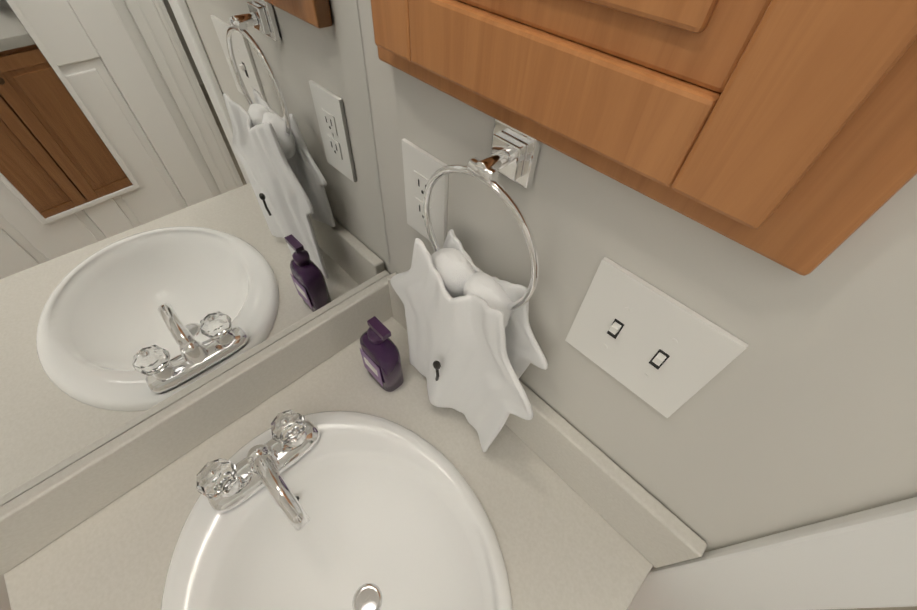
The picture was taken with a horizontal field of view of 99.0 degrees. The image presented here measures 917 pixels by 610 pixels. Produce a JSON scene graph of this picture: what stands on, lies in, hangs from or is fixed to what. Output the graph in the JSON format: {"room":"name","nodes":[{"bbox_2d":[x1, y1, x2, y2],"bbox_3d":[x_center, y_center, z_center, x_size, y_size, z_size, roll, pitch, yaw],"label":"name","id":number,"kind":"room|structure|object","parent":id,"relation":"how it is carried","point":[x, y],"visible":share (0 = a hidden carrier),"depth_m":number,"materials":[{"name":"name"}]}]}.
{"room":"bathroom","nodes":[
{"label":"bathroom","id":0,"kind":"room"},
{"bbox_2d":[0,273,389,609],"bbox_3d":[-1.029,0.367,-0.002,2.660,2.440,0.120,-36,61,-28],"label":"wall","id":1,"kind":"structure","parent":0,"point":[4,602],"depth_m":0.55,"materials":[{"name":"white paint"}]},
{"bbox_2d":[0,0,390,505],"bbox_3d":[-0.338,-0.239,0.147,0.657,1.102,0.005,-36,61,-28],"label":"vanity mirror","id":2,"kind":"object","parent":1,"relation":"attached to","point":[190,197],"visible":1,"depth_m":0.41,"materials":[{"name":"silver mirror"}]},
{"bbox_2d":[357,0,916,552],"bbox_3d":[0.036,-0.163,0.493,0.120,2.440,1.015,-36,61,-28],"label":"wall","id":3,"kind":"structure","parent":0,"point":[799,412],"depth_m":0.33,"materials":[{"name":"white paint"}]},
{"bbox_2d":[401,138,447,248],"bbox_3d":[-0.044,-0.137,0.506,0.007,0.128,0.078,-36,61,-28],"label":"electrical outlet plate","id":4,"kind":"object","parent":3,"relation":"attached to","point":[421,166],"visible":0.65,"depth_m":0.49,"materials":[{"name":"white plastic"}]},
{"bbox_2d":[390,119,547,451],"bbox_3d":[0.010,0.016,0.486,0.106,0.449,0.270,-36,61,-28],"label":"towel ring","id":5,"kind":"object","parent":3,"relation":"attached to","point":[475,350],"visible":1,"depth_m":0.45,"materials":[{"name":"white fabric"}]},
{"bbox_2d":[370,0,916,275],"bbox_3d":[0.072,-0.328,0.076,0.042,0.617,0.410,-36,61,-28],"label":"medicine cabinet","id":6,"kind":"object","parent":3,"relation":"attached to","point":[783,133],"visible":1,"depth_m":0.21,"materials":[{"name":"brown wood"}]},
{"bbox_2d":[565,257,747,417],"bbox_3d":[0.166,0.037,0.367,0.013,0.128,0.126,-36,61,-28],"label":"switch plate","id":7,"kind":"object","parent":3,"relation":"attached to","point":[663,354],"visible":1,"depth_m":0.35,"materials":[{"name":"white plastic"}]},
{"bbox_2d":[829,606,916,609],"bbox_3d":[3.320,-0.199,2.322,6.460,0.050,4.190,-36,61,-28],"label":"floor","id":8,"kind":"structure","parent":0,"point":[901,608],"depth_m":1.23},
{"bbox_3d":[-0.537,1.645,0.594,2.600,0.050,1.770,-36,61,-28],"label":"floor","id":9,"kind":"structure","parent":0,"visible":0},
{"bbox_2d":[0,272,706,609],"bbox_3d":[-0.169,0.582,0.814,0.643,0.985,0.616,-36,61,-28],"label":"bathroom vanity","id":10,"kind":"object","parent":9,"relation":"on","point":[312,464],"visible":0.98,"depth_m":0.57,"materials":[{"name":"beige stone"}]},
{"bbox_2d":[196,409,320,530],"bbox_3d":[-0.249,0.242,0.535,0.166,0.078,0.151,-36,61,-28],"label":"faucet","id":11,"kind":"object","parent":10,"relation":"on","point":[232,492],"depth_m":0.55,"materials":[{"name":"silver metal"}]},
{"bbox_2d":[158,410,513,609],"bbox_3d":[-0.158,0.391,0.560,0.410,0.142,0.490,-36,61,-28],"label":"sink","id":12,"kind":"object","parent":10,"relation":"in","point":[397,521],"depth_m":0.60,"materials":[{"name":"white ceramic"}]},
{"bbox_2d":[360,316,402,391],"bbox_3d":[-0.129,0.076,0.642,0.044,0.160,0.074,-36,61,-28],"label":"soap bottle","id":13,"kind":"object","parent":10,"relation":"on","point":[380,353],"visible":1,"depth_m":0.62,"materials":[{"name":"purple plastic"}]},
{"bbox_3d":[0.713,-0.306,-0.719,0.120,0.320,0.800,-36,61,-28],"label":"wall","id":14,"kind":"structure","parent":0,"visible":0},
{"bbox_2d":[627,497,916,609],"bbox_3d":[0.658,0.447,0.206,0.152,2.173,0.906,-36,61,-28],"label":"door frame","id":15,"kind":"structure","parent":14,"relation":"attached to","point":[864,559],"depth_m":0.35,"materials":[{"name":"white paint"}]}
]}

